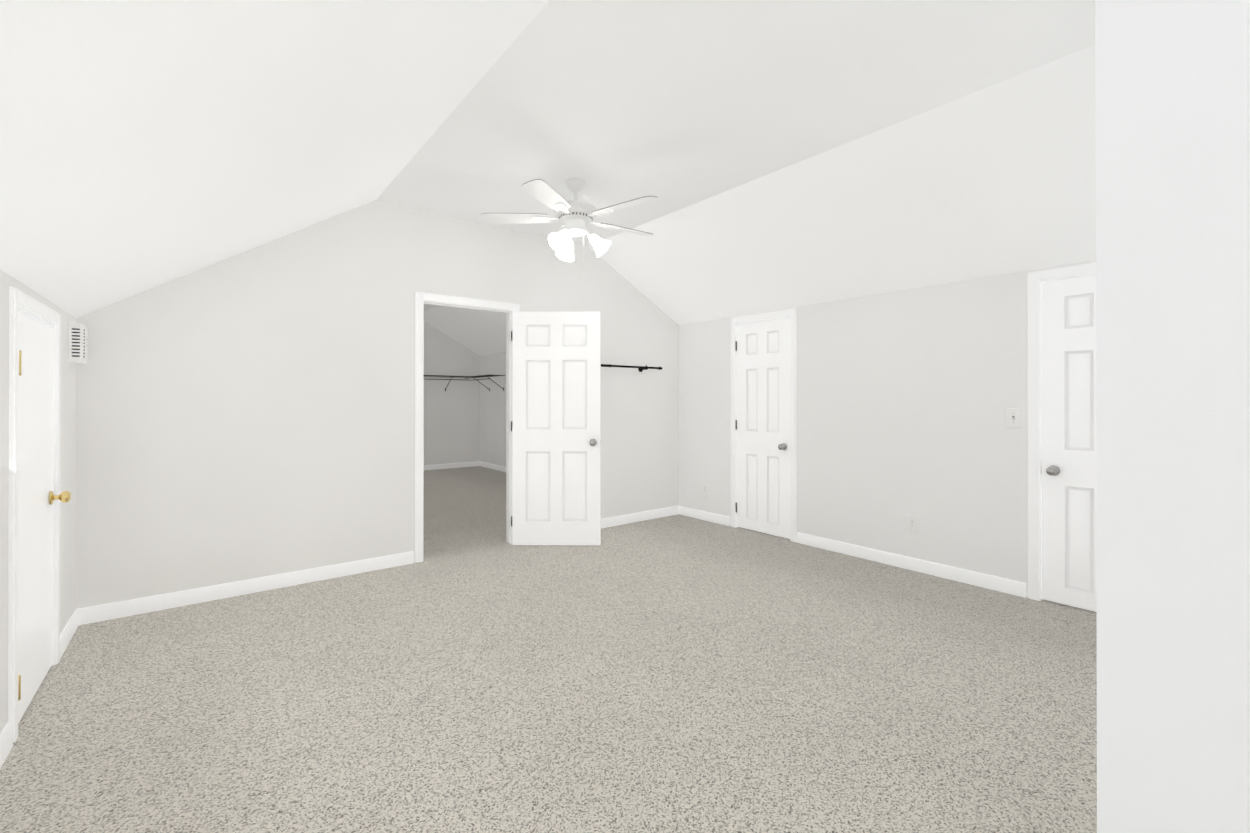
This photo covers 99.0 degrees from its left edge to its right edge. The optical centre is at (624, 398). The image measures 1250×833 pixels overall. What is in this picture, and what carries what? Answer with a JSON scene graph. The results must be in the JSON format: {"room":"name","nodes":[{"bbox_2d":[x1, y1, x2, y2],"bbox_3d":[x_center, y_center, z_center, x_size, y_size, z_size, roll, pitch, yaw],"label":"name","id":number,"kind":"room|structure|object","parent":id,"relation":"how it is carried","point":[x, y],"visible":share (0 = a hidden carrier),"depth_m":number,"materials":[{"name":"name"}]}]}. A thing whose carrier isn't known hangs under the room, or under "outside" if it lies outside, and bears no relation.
{"room":"attic bedroom","nodes":[
{"label":"attic bedroom","id":0,"kind":"room"},
{"bbox_2d":[0,269,75,733],"bbox_3d":[-3.029,0.323,2.780,0.180,1.910,11.660,0,0,-38],"label":"wall","id":1,"kind":"structure","parent":0,"point":[67,483],"depth_m":2.68,"materials":[{"name":"paint"}]},
{"bbox_2d":[0,722,12,767],"bbox_3d":[-0.849,1.228,0.182,0.014,0.090,4.522,0,0,-38],"label":"baseboard","id":2,"kind":"structure","parent":1,"relation":"attached to","point":[6,736],"depth_m":1.90,"materials":[{"name":"paint"}]},
{"bbox_2d":[8,286,60,742],"bbox_3d":[-2.584,0.432,2.231,0.195,1.689,0.814,0,0,-38],"label":"door frame","id":3,"kind":"structure","parent":1,"relation":"attached to","point":[25,304],"depth_m":2.00,"materials":[{"name":"paint"}]},
{"bbox_2d":[18,313,70,722],"bbox_3d":[-2.532,0.466,2.267,0.173,1.598,0.690,0,0,-38],"label":"access door","id":4,"kind":"structure","parent":1,"relation":"in","point":[37,497],"depth_m":2.28,"materials":[{"name":"paint"}]},
{"bbox_2d":[60,608,83,658],"bbox_3d":[-2.926,1.233,2.805,0.014,0.090,0.486,0,0,-38],"label":"baseboard","id":5,"kind":"structure","parent":1,"relation":"attached to","point":[77,618],"depth_m":2.84,"materials":[{"name":"paint"}]},
{"bbox_2d":[69,323,87,363],"bbox_3d":[-2.986,-0.296,2.918,0.056,0.210,0.161,0,0,-38],"label":"air vent","id":6,"kind":"object","parent":1,"relation":"attached to","point":[78,343],"visible":1,"depth_m":2.86,"materials":[{"name":"plastic"}]},
{"bbox_2d":[0,0,548,317],"bbox_3d":[-2.343,-1.056,3.327,1.570,1.210,11.660,0,0,-38],"label":"ceiling slope","id":7,"kind":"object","parent":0,"point":[145,145],"visible":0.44,"depth_m":1.70,"materials":[{"name":"paint"}]},
{"bbox_2d":[76,200,678,608],"bbox_3d":[-1.287,-0.098,4.519,5.070,2.760,0.120,0,0,-38],"label":"wall","id":8,"kind":"structure","parent":0,"point":[248,414],"depth_m":3.69,"materials":[{"name":"paint"}]},
{"bbox_2d":[84,551,413,623],"bbox_3d":[-2.367,1.235,3.574,1.846,0.090,0.014,0,0,-38],"label":"baseboard","id":9,"kind":"structure","parent":8,"relation":"attached to","point":[108,611],"depth_m":3.45,"materials":[{"name":"paint"}]},
{"bbox_2d":[415,292,519,562],"bbox_3d":[-1.324,0.227,4.489,0.894,2.109,0.150,0,0,-38],"label":"trim","id":10,"kind":"structure","parent":8,"relation":"attached to","point":[422,299],"depth_m":4.23,"materials":[{"name":"paint"}]},
{"bbox_2d":[511,312,600,544],"bbox_3d":[-0.601,0.261,4.646,0.622,2.018,0.592,0,0,-38],"label":"closet door","id":11,"kind":"structure","parent":8,"relation":"in","point":[556,450],"depth_m":4.61,"materials":[{"name":"paint"}]},
{"bbox_2d":[601,364,661,371],"bbox_3d":[-0.203,-0.308,5.229,1.454,0.066,0.114,0,0,-38],"label":"closet rod","id":12,"kind":"object","parent":8,"relation":"attached to","point":[642,368],"visible":0.6,"depth_m":5.42,"materials":[{"name":"black metal"}]},
{"bbox_2d":[601,506,679,527],"bbox_3d":[-0.160,1.239,5.323,1.942,0.090,0.014,0,0,-38],"label":"baseboard","id":13,"kind":"structure","parent":8,"relation":"attached to","point":[652,514],"depth_m":5.56,"materials":[{"name":"paint"}]},
{"bbox_2d":[423,322,479,464],"bbox_3d":[-4.677,-0.089,8.799,5.070,2.760,0.180,0,0,-38],"label":"wall","id":14,"kind":"structure","parent":0,"point":[452,423],"depth_m":9.83,"materials":[{"name":"paint"}]},
{"bbox_2d":[424,375,468,390],"bbox_3d":[-4.091,-0.266,8.943,3.608,0.275,0.322,0,0,-38],"label":"wire closet shelf","id":15,"kind":"object","parent":14,"relation":"attached to","point":[444,376],"depth_m":9.54,"materials":[{"name":"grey metal"}]},
{"bbox_2d":[423,461,479,470],"bbox_3d":[-4.617,1.246,8.720,4.650,0.090,0.014,0,0,-38],"label":"baseboard","id":16,"kind":"structure","parent":14,"relation":"attached to","point":[464,464],"depth_m":9.84,"materials":[{"name":"paint"}]},
{"bbox_2d":[0,466,1096,832],"bbox_3d":[-1.113,1.341,4.296,5.070,0.120,11.660,0,0,-38],"label":"floor","id":17,"kind":"structure","parent":0,"point":[474,672],"depth_m":2.25,"materials":[{"name":"carpet"}]},
{"bbox_2d":[376,0,1094,310],"bbox_3d":[-0.976,-1.568,4.411,1.920,0.180,11.660,0,0,-38],"label":"ceiling","id":18,"kind":"structure","parent":0,"point":[673,105],"depth_m":2.57,"materials":[{"name":"paint"}]},
{"bbox_2d":[480,178,657,276],"bbox_3d":[-0.298,-1.153,3.672,1.213,0.654,1.250,0,0,-38],"label":"ceiling fan","id":19,"kind":"object","parent":18,"relation":"hanging from","point":[575,216],"visible":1,"depth_m":3.59,"materials":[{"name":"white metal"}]},
{"bbox_2d":[424,45,1095,355],"bbox_3d":[0.255,-1.236,5.386,1.220,0.840,11.660,0,0,-38],"label":"ceiling slope","id":20,"kind":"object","parent":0,"point":[999,178],"visible":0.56,"depth_m":3.43,"materials":[{"name":"paint"}]},
{"bbox_2d":[480,260,1095,597],"bbox_3d":[0.804,0.145,5.817,0.180,2.280,11.660,0,0,-38],"label":"wall","id":21,"kind":"structure","parent":0,"point":[905,398],"depth_m":4.07,"materials":[{"name":"paint"}]},
{"bbox_2d":[469,375,504,390],"bbox_3d":[-2.465,-0.265,9.528,0.343,0.274,0.780,0,0,-38],"label":"wire closet shelf","id":22,"kind":"object","parent":21,"relation":"attached to","point":[479,376],"depth_m":9.45,"materials":[{"name":"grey metal"}]},
{"bbox_2d":[480,461,505,471],"bbox_3d":[-1.132,1.244,8.102,0.014,0.090,5.310,0,0,-38],"label":"baseboard","id":23,"kind":"structure","parent":21,"relation":"attached to","point":[487,465],"depth_m":9.69,"materials":[{"name":"paint"}]},
{"bbox_2d":[702,483,707,495],"bbox_3d":[0.838,0.964,5.621,0.009,0.128,0.084,0,0,-38],"label":"outlet","id":24,"kind":"object","parent":21,"relation":"attached to","point":[704,489],"visible":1,"depth_m":5.61,"materials":[{"name":"plastic"}]},
{"bbox_2d":[680,506,729,525],"bbox_3d":[0.828,1.239,5.629,0.014,0.090,0.722,0,0,-38],"label":"baseboard","id":25,"kind":"structure","parent":21,"relation":"attached to","point":[711,517],"depth_m":5.60,"materials":[{"name":"paint"}]},
{"bbox_2d":[736,319,789,538],"bbox_3d":[1.309,0.277,5.064,0.173,1.988,0.620,0,0,-38],"label":"door","id":26,"kind":"structure","parent":21,"relation":"in","point":[763,427],"depth_m":5.03,"materials":[{"name":"paint"}]},
{"bbox_2d":[731,309,795,541],"bbox_3d":[1.362,0.244,5.101,0.195,2.079,0.744,0,0,-38],"label":"door frame","id":27,"kind":"structure","parent":21,"relation":"attached to","point":[768,317],"depth_m":4.94,"materials":[{"name":"paint"}]},
{"bbox_2d":[797,532,1025,597],"bbox_3d":[2.052,1.236,4.083,0.014,0.090,1.678,0,0,-38],"label":"baseboard","id":28,"kind":"structure","parent":21,"relation":"attached to","point":[991,582],"depth_m":3.92,"materials":[{"name":"paint"}]},
{"bbox_2d":[906,515,917,533],"bbox_3d":[2.139,0.941,3.978,0.009,0.128,0.084,0,0,-38],"label":"outlet","id":29,"kind":"object","parent":21,"relation":"attached to","point":[911,524],"visible":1,"depth_m":3.98,"materials":[{"name":"plastic"}]},
{"bbox_2d":[1006,408,1020,427],"bbox_3d":[2.530,0.130,3.477,0.020,0.128,0.084,0,0,-38],"label":"light switch","id":30,"kind":"object","parent":21,"relation":"attached to","point":[1013,417],"visible":1,"depth_m":3.48,"materials":[{"name":"plastic"}]},
{"bbox_2d":[1028,263,1095,600],"bbox_3d":[2.883,0.240,3.180,0.195,2.079,0.744,0,0,-38],"label":"door frame","id":31,"kind":"structure","parent":21,"relation":"attached to","point":[1036,280],"depth_m":3.38,"materials":[{"name":"paint"}]},
{"bbox_2d":[1041,277,1095,611],"bbox_3d":[2.835,0.273,3.138,0.173,1.988,0.620,0,0,-38],"label":"door","id":32,"kind":"structure","parent":21,"relation":"in","point":[1068,358],"depth_m":3.27,"materials":[{"name":"paint"}]},
{"bbox_2d":[1095,0,1249,832],"bbox_3d":[2.699,-0.105,1.163,2.990,2.760,2.010,0,0,-38],"label":"wall","id":33,"kind":"structure","parent":0,"point":[1172,84],"depth_m":0.94,"materials":[{"name":"paint"}]}
]}

